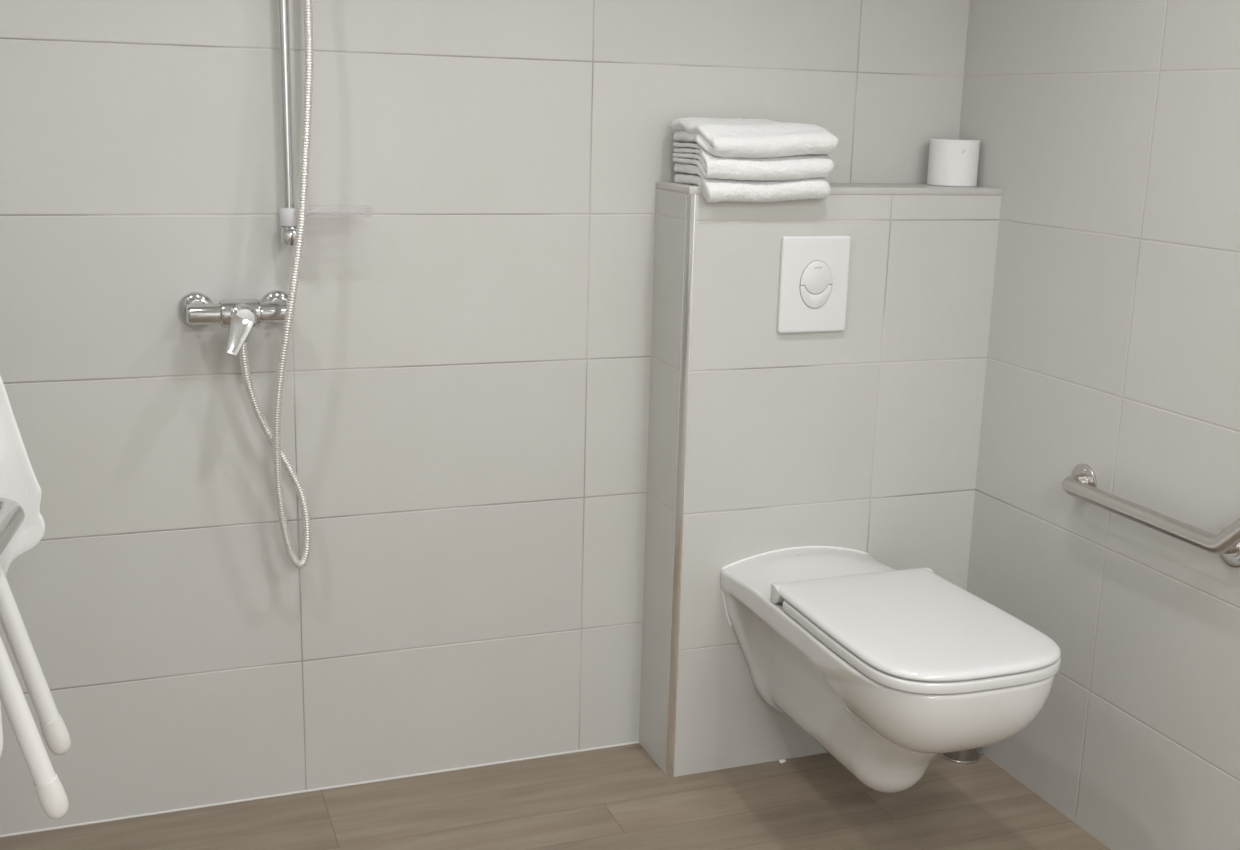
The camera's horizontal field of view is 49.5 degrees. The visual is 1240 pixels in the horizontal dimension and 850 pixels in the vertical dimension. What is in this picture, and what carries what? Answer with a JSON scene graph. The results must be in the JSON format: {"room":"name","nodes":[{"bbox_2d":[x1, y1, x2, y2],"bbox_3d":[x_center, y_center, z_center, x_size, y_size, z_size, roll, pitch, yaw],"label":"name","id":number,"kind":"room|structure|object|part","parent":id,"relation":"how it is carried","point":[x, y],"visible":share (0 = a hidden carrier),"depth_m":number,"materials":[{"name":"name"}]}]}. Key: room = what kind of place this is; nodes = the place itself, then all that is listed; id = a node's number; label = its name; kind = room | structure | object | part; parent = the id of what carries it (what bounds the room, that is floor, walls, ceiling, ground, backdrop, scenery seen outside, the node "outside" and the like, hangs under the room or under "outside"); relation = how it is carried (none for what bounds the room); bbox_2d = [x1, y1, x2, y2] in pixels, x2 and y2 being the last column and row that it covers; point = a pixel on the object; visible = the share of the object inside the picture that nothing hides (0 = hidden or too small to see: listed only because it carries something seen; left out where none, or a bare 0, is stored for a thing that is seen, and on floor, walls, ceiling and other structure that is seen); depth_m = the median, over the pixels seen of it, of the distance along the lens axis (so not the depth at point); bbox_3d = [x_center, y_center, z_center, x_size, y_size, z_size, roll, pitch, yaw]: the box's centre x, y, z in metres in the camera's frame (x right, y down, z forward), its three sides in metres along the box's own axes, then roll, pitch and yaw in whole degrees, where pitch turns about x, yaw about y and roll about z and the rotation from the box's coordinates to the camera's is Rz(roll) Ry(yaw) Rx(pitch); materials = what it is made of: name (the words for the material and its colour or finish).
{"room":"accessible bathroom","nodes":[
{"label":"accessible bathroom","id":0,"kind":"room"},
{"bbox_2d":[0,0,969,834],"bbox_3d":[-0.325,-0.364,2.717,2.490,2.450,0.120,-3,14,-20],"label":"wall","id":1,"kind":"structure","parent":0,"point":[466,395],"depth_m":2.65,"materials":[{"name":"beige tile"}]},
{"bbox_2d":[178,290,294,356],"bbox_3d":[-0.695,-0.186,2.467,0.212,0.099,0.156,-3,14,-20],"label":"mixer tap","id":2,"kind":"object","parent":1,"relation":"attached to","point":[196,309],"visible":0.9,"depth_m":2.44,"materials":[{"name":"silver metal"}]},
{"bbox_3d":[-0.680,-0.168,2.413,0.060,0.088,0.038,-3,14,-20],"label":"lever","id":3,"kind":"part","parent":2,"relation":"part of","materials":[{"name":"silver metal"}]},
{"bbox_2d":[239,0,313,568],"bbox_3d":[-0.625,-0.310,2.450,0.150,1.229,0.087,-3,14,-20],"label":"shower hose","id":4,"kind":"object","parent":2,"relation":"attached to","point":[273,437],"visible":0.98,"depth_m":2.47,"materials":[{"name":"silver metal"}]},
{"bbox_2d":[278,0,296,245],"bbox_3d":[-0.606,-0.711,2.418,0.034,0.770,0.075,-3,14,-20],"label":"shower rail","id":5,"kind":"object","parent":1,"relation":"attached to","point":[287,234],"visible":0.82,"depth_m":2.43,"materials":[{"name":"silver metal"}]},
{"bbox_2d":[279,207,298,226],"bbox_3d":[-0.544,-0.387,2.493,0.166,0.036,0.086,-3,14,-20],"label":"bracket","id":6,"kind":"object","parent":5,"relation":"attached to","point":[288,216],"visible":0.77,"depth_m":2.47,"materials":[{"name":"white plastic"}]},
{"bbox_2d":[0,741,638,837],"bbox_3d":[-0.672,0.764,2.792,1.526,0.006,0.006,-3,14,-20],"label":"trim","id":7,"kind":"structure","parent":1,"relation":"attached to","point":[622,744],"depth_m":2.80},
{"bbox_2d":[0,743,1110,849],"bbox_3d":[0.434,1.280,0.926,2.250,0.100,4.400,-3,14,-20],"label":"floor","id":8,"kind":"structure","parent":0,"point":[618,797],"depth_m":2.74,"materials":[{"name":"brown wood"}]},
{"bbox_2d":[940,747,980,763],"bbox_3d":[0.771,0.632,3.011,0.092,0.232,0.092,-3,14,-20],"label":"toilet brush holder","id":9,"kind":"object","parent":8,"relation":"on","point":[971,756],"visible":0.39,"depth_m":3.00,"materials":[{"name":"metal"}]},
{"bbox_2d":[639,189,1000,776],"bbox_3d":[0.428,0.116,2.961,0.724,1.242,0.174,-3,14,-20],"label":"wall","id":10,"kind":"structure","parent":0,"point":[864,436],"depth_m":2.84,"materials":[{"name":"beige tile"}]},
{"bbox_2d":[665,194,695,776],"bbox_3d":[0.123,0.154,2.764,0.014,1.242,0.014,-3,14,-20],"label":"trim","id":11,"kind":"structure","parent":10,"relation":"attached to","point":[690,198],"depth_m":2.75,"materials":[{"name":"metal"}]},
{"bbox_2d":[777,236,850,332],"bbox_3d":[0.398,-0.287,2.748,0.156,0.197,0.015,-3,14,-20],"label":"flush plate","id":12,"kind":"object","parent":10,"relation":"attached to","point":[814,270],"visible":1,"depth_m":2.74,"materials":[{"name":"white plastic"}]},
{"bbox_2d":[656,182,1001,194],"bbox_3d":[0.444,-0.495,2.818,0.725,0.014,0.176,-3,14,-20],"label":"trim","id":13,"kind":"structure","parent":10,"relation":"on","point":[836,188],"depth_m":2.79,"materials":[{"name":"grey stone"}]},
{"bbox_2d":[674,163,830,202],"bbox_3d":[0.266,-0.490,2.716,0.280,0.071,0.197,-3,14,-20],"label":"folded towel","id":14,"kind":"object","parent":13,"relation":"on","point":[714,190],"visible":0.57,"depth_m":2.64,"materials":[{"name":"white fabric"}]},
{"bbox_2d":[673,142,834,180],"bbox_3d":[0.269,-0.531,2.705,0.285,0.069,0.199,-3,14,-20],"label":"folded towel","id":15,"kind":"object","parent":14,"relation":"on","point":[783,168],"visible":0.74,"depth_m":2.63,"materials":[{"name":"white fabric"}]},
{"bbox_2d":[670,117,838,157],"bbox_3d":[0.268,-0.576,2.694,0.294,0.075,0.203,-3,14,-20],"label":"folded towel","id":16,"kind":"object","parent":15,"relation":"on","point":[720,137],"visible":1,"depth_m":2.63,"materials":[{"name":"white fabric"}]},
{"bbox_2d":[927,139,979,186],"bbox_3d":[0.725,-0.571,2.923,0.107,0.098,0.106,-3,14,-20],"label":"toilet roll","id":17,"kind":"object","parent":13,"relation":"on","point":[952,162],"visible":1,"depth_m":2.88,"materials":[{"name":"white paper"}]},
{"bbox_2d":[720,546,1060,792],"bbox_3d":[0.499,0.516,2.600,0.377,0.394,0.715,-3,14,-20],"label":"toilet","id":18,"kind":"object","parent":10,"relation":"attached to","point":[889,670],"visible":1,"depth_m":2.45,"materials":[{"name":"white ceramic"}]},
{"bbox_3d":[0.543,0.356,2.457,0.370,0.015,0.493,-3,14,-20],"label":"lid","id":19,"kind":"part","parent":18,"relation":"part of","materials":[{"name":"white plastic"}]},
{"bbox_3d":[0.551,0.382,2.437,0.372,0.020,0.441,-3,14,-20],"label":"seat","id":20,"kind":"part","parent":18,"relation":"part of","materials":[{"name":"white plastic"}]},
{"bbox_2d":[959,0,1239,849],"bbox_3d":[1.595,0.083,1.014,0.120,2.450,4.520,-3,14,-20],"label":"wall","id":21,"kind":"structure","parent":0,"point":[1108,131],"depth_m":2.57,"materials":[{"name":"beige tile"}]},
{"bbox_2d":[1062,464,1239,567],"bbox_3d":[1.018,0.051,2.304,0.066,0.382,0.778,-3,14,-20],"label":"grab bar","id":22,"kind":"object","parent":21,"relation":"attached to","point":[1082,482],"visible":1,"depth_m":2.41,"materials":[{"name":"silver metal"}]},
{"bbox_3d":[1.034,0.207,2.300,0.053,0.033,0.025,-6,15,-30],"label":"support post","id":23,"kind":"part","parent":22,"relation":"part of","materials":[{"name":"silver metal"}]},
{"bbox_3d":[-0.625,0.216,0.195,0.120,2.450,4.520,-3,14,-20],"label":"wall","id":24,"kind":"structure","parent":0,"visible":0},
{"bbox_2d":[0,498,70,818],"bbox_3d":[-0.827,0.308,1.486,0.382,0.366,0.542,-3,14,-20],"label":"shower seat","id":25,"kind":"object","parent":24,"relation":"attached to","point":[52,797],"visible":1,"depth_m":1.62,"materials":[{"name":"white plastic"}]},
{"bbox_3d":[-0.839,0.166,1.446,0.345,0.032,0.502,-3,14,-20],"label":"frame","id":26,"kind":"part","parent":25,"relation":"part of","materials":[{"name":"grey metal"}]},
{"bbox_3d":[-0.709,0.305,1.558,0.105,0.322,0.024,-3,14,-20],"label":"leg","id":27,"kind":"part","parent":25,"relation":"part of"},
{"bbox_3d":[-0.768,0.267,1.712,0.104,0.320,0.024,-3,14,-20],"label":"leg","id":28,"kind":"part","parent":25,"relation":"part of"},
{"bbox_3d":[-1.039,-0.709,1.426,0.058,0.044,0.044,-3,14,-20],"label":"towel hook","id":29,"kind":"object","parent":24,"relation":"attached to","visible":0},
{"bbox_2d":[0,376,44,756],"bbox_3d":[-0.856,-0.151,1.498,0.341,1.155,0.300,-3,14,-20],"label":"hanging towel","id":30,"kind":"object","parent":29,"relation":"hanging from","point":[19,484],"visible":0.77,"depth_m":1.74,"materials":[{"name":"white fabric"}]}
]}

